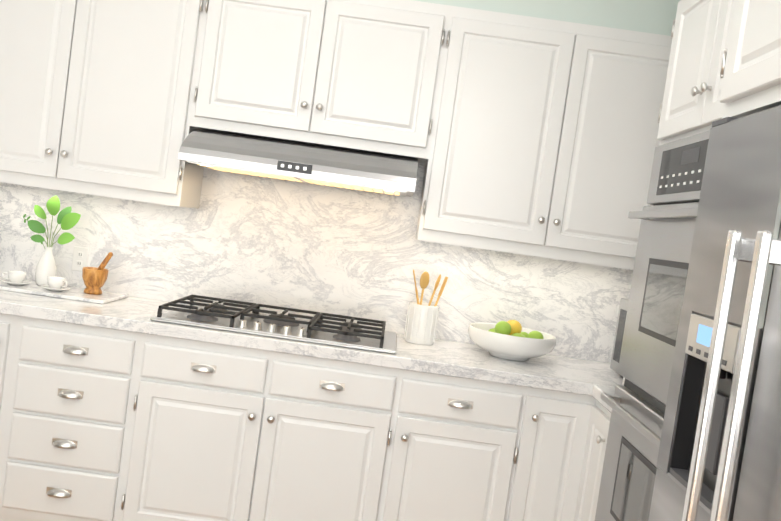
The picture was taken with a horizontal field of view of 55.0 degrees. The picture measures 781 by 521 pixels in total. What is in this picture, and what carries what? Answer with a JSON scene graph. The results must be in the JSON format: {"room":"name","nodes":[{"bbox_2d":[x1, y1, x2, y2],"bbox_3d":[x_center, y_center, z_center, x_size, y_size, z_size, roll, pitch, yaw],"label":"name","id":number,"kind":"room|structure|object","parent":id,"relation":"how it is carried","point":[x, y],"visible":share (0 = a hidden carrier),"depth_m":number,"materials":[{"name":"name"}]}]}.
{"room":"kitchen","nodes":[
{"label":"kitchen","id":0,"kind":"room"},
{"bbox_2d":[0,164,632,362],"bbox_3d":[-0.392,-0.255,3.575,4.020,2.965,0.114,8,3,0],"label":"wall","id":1,"kind":"structure","parent":0,"point":[299,245],"depth_m":3.53,"materials":[{"name":"stone"}]},
{"bbox_2d":[0,0,79,189],"bbox_3d":[-1.629,-0.839,3.332,0.549,0.995,0.333,8,3,0],"label":"upper cabinet","id":2,"kind":"object","parent":1,"relation":"attached to","point":[36,36],"depth_m":3.17,"materials":[{"name":"white paint"}]},
{"bbox_2d":[71,246,88,271],"bbox_3d":[-1.461,-0.007,3.534,0.070,0.115,0.008,8,3,0],"label":"electrical outlet plate","id":3,"kind":"object","parent":1,"relation":"attached to","point":[80,258],"visible":0.94,"depth_m":3.53,"materials":[{"name":"white plastic"}]},
{"bbox_2d":[56,0,207,207],"bbox_3d":[-1.095,-0.765,3.331,0.531,0.995,0.333,8,3,0],"label":"upper cabinet","id":4,"kind":"object","parent":1,"relation":"attached to","point":[132,78],"depth_m":3.17,"materials":[{"name":"white paint"}]},
{"bbox_2d":[192,0,327,144],"bbox_3d":[-0.555,-0.865,3.322,0.510,0.648,0.333,8,3,0],"label":"upper cabinet","id":5,"kind":"object","parent":1,"relation":"attached to","point":[258,74],"depth_m":3.16,"materials":[{"name":"white paint"}]},
{"bbox_2d":[312,0,451,164],"bbox_3d":[-0.048,-0.795,3.321,0.515,0.648,0.333,8,3,0],"label":"upper cabinet","id":6,"kind":"object","parent":1,"relation":"attached to","point":[382,66],"depth_m":3.16,"materials":[{"name":"white paint"}]},
{"bbox_2d":[178,130,417,196],"bbox_3d":[-0.364,-0.423,3.248,0.954,0.162,0.514,8,3,0],"label":"range hood","id":7,"kind":"object","parent":6,"relation":"attached to","point":[304,163],"visible":1,"depth_m":3.03,"materials":[{"name":"silver metal"}]},
{"bbox_2d":[415,6,580,257],"bbox_3d":[0.450,-0.551,3.328,0.538,0.995,0.333,8,3,0],"label":"upper cabinet","id":8,"kind":"object","parent":1,"relation":"attached to","point":[525,135],"depth_m":3.16,"materials":[{"name":"white paint"}]},
{"bbox_2d":[548,24,671,269],"bbox_3d":[0.973,-0.478,3.327,0.517,0.995,0.333,8,3,0],"label":"upper cabinet","id":9,"kind":"object","parent":1,"relation":"attached to","point":[618,85],"depth_m":3.16,"materials":[{"name":"white paint"}]},
{"bbox_3d":[-0.630,1.411,0.511,4.020,0.100,6.400,8,3,0],"label":"floor","id":10,"kind":"structure","parent":0,"visible":0},
{"bbox_2d":[0,314,19,457],"bbox_3d":[-1.668,0.627,3.262,0.296,0.900,0.613,8,3,0],"label":"base cabinet","id":11,"kind":"object","parent":10,"relation":"on","point":[7,322],"depth_m":2.96,"materials":[{"name":"white paint"}]},
{"bbox_2d":[0,316,143,520],"bbox_3d":[-1.279,0.681,3.261,0.489,0.900,0.613,8,3,0],"label":"base cabinet","id":12,"kind":"object","parent":10,"relation":"on","point":[100,424],"depth_m":2.96,"materials":[{"name":"white paint"}]},
{"bbox_2d":[120,334,403,520],"bbox_3d":[-0.529,0.786,3.260,1.027,0.900,0.613,8,3,0],"label":"base cabinet","id":13,"kind":"object","parent":10,"relation":"on","point":[220,432],"depth_m":2.95,"materials":[{"name":"white paint"}]},
{"bbox_2d":[0,278,622,394],"bbox_3d":[-0.472,0.314,3.230,3.786,0.048,0.627,8,3,0],"label":"countertop","id":14,"kind":"structure","parent":13,"relation":"on","point":[131,314],"depth_m":2.92,"materials":[{"name":"stone"}]},
{"bbox_2d":[0,280,128,303],"bbox_3d":[-1.484,0.135,3.345,0.535,0.015,0.300,8,3,0],"label":"marble tray","id":15,"kind":"object","parent":14,"relation":"on","point":[72,293],"visible":0.74,"depth_m":3.25,"materials":[{"name":"white stone"}]},
{"bbox_2d":[1,271,31,285],"bbox_3d":[-1.645,0.078,3.304,0.124,0.056,0.124,8,3,0],"label":"cup","id":16,"kind":"object","parent":15,"relation":"on","point":[16,278],"visible":1,"depth_m":3.28,"materials":[{"name":"white ceramic"}]},
{"bbox_2d":[23,196,80,285],"bbox_3d":[-1.532,-0.089,3.384,0.262,0.410,0.090,8,3,0],"label":"vase","id":17,"kind":"object","parent":15,"relation":"on","point":[46,266],"visible":0.92,"depth_m":3.37,"materials":[{"name":"green plant"}]},
{"bbox_2d":[40,276,70,290],"bbox_3d":[-1.467,0.103,3.294,0.124,0.056,0.124,8,3,0],"label":"cup","id":18,"kind":"object","parent":15,"relation":"on","point":[55,283],"visible":1,"depth_m":3.27,"materials":[{"name":"white ceramic"}]},
{"bbox_2d":[82,252,112,294],"bbox_3d":[-1.308,0.051,3.355,0.131,0.196,0.110,8,3,0],"label":"mortar","id":19,"kind":"object","parent":15,"relation":"on","point":[94,279],"visible":1,"depth_m":3.33,"materials":[{"name":"brown wood"}]},
{"bbox_2d":[150,294,396,353],"bbox_3d":[-0.456,0.261,3.217,0.980,0.060,0.530,8,3,0],"label":"gas cooktop","id":20,"kind":"object","parent":14,"relation":"in","point":[317,328],"visible":1,"depth_m":3.09,"materials":[{"name":"silver metal"}]},
{"bbox_2d":[404,270,447,344],"bbox_3d":[0.157,0.208,3.350,0.159,0.320,0.138,8,3,0],"label":"utensil crock","id":21,"kind":"object","parent":14,"relation":"on","point":[421,323],"visible":1,"depth_m":3.31,"materials":[{"name":"white ceramic"}]},
{"bbox_2d":[468,320,555,360],"bbox_3d":[0.529,0.341,3.288,0.384,0.165,0.384,8,3,0],"label":"fruit bowl","id":22,"kind":"object","parent":14,"relation":"on","point":[514,340],"visible":1,"depth_m":3.17,"materials":[{"name":"white ceramic"}]},
{"bbox_2d":[610,298,628,372],"bbox_3d":[1.174,0.364,2.998,0.435,0.325,0.570,8,3,0],"label":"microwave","id":23,"kind":"object","parent":14,"relation":"on","point":[619,333],"visible":0.1,"depth_m":3.22,"materials":[{"name":"silver plastic"}]},
{"bbox_2d":[384,370,531,520],"bbox_3d":[0.226,0.890,3.258,0.496,0.900,0.613,8,3,0],"label":"base cabinet","id":24,"kind":"object","parent":10,"relation":"on","point":[456,452],"depth_m":2.95,"materials":[{"name":"white paint"}]},
{"bbox_2d":[512,388,591,520],"bbox_3d":[0.611,0.944,3.257,0.282,0.900,0.613,8,3,0],"label":"base cabinet","id":25,"kind":"object","parent":10,"relation":"on","point":[554,428],"depth_m":2.95,"materials":[{"name":"white paint"}]},
{"bbox_2d":[572,396,610,520],"bbox_3d":[1.030,1.025,2.792,0.613,0.900,0.320,8,3,0],"label":"base cabinet","id":26,"kind":"object","parent":10,"relation":"on","point":[592,456],"depth_m":2.84,"materials":[{"name":"white paint"}]},
{"bbox_2d":[588,378,622,411],"bbox_3d":[1.091,0.554,2.749,0.623,0.048,0.280,8,3,0],"label":"countertop","id":27,"kind":"structure","parent":26,"relation":"on","point":[595,379],"depth_m":2.89,"materials":[{"name":"stone"}]},
{"bbox_2d":[622,0,734,385],"bbox_3d":[1.101,0.325,2.181,0.664,2.364,0.827,8,3,0],"label":"tall cabinet","id":28,"kind":"object","parent":10,"relation":"on","point":[691,105],"visible":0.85,"depth_m":2.28,"materials":[{"name":"white paint"}]},
{"bbox_2d":[595,130,709,520],"bbox_3d":[1.040,0.356,2.183,0.630,1.392,0.760,8,3,0],"label":"double wall oven","id":29,"kind":"object","parent":28,"relation":"in","point":[636,402],"visible":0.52,"depth_m":2.29,"materials":[{"name":"grey metal"}]},
{"bbox_2d":[648,105,780,520],"bbox_3d":[0.964,0.640,1.285,0.838,1.788,0.958,8,3,0],"label":"refrigerator","id":30,"kind":"object","parent":10,"relation":"on","point":[719,456],"visible":1,"depth_m":1.44,"materials":[{"name":"grey metal"}]},
{"bbox_3d":[-0.209,-1.621,0.362,4.020,0.100,6.400,8,3,0],"label":"ceiling","id":31,"kind":"structure","parent":0,"visible":0},
{"bbox_2d":[414,0,597,25],"bbox_3d":[-0.234,-1.433,3.310,3.150,0.565,0.330,8,3,0],"label":"wall","id":32,"kind":"structure","parent":31,"relation":"attached to","point":[575,11],"depth_m":3.17,"materials":[{"name":"teal paint"}]},
{"bbox_2d":[598,0,680,35],"bbox_3d":[1.272,-1.111,1.375,0.750,0.600,4.200,8,3,0],"label":"wall","id":33,"kind":"structure","parent":31,"relation":"attached to","point":[654,16],"depth_m":3.16,"materials":[{"name":"teal paint"}]},
{"bbox_2d":[719,0,780,118],"bbox_3d":[1.164,-0.542,1.476,0.773,0.564,0.492,8,3,0],"label":"upper cabinet","id":34,"kind":"object","parent":33,"relation":"attached to","point":[750,72],"depth_m":1.58,"materials":[{"name":"white paint"}]}
]}

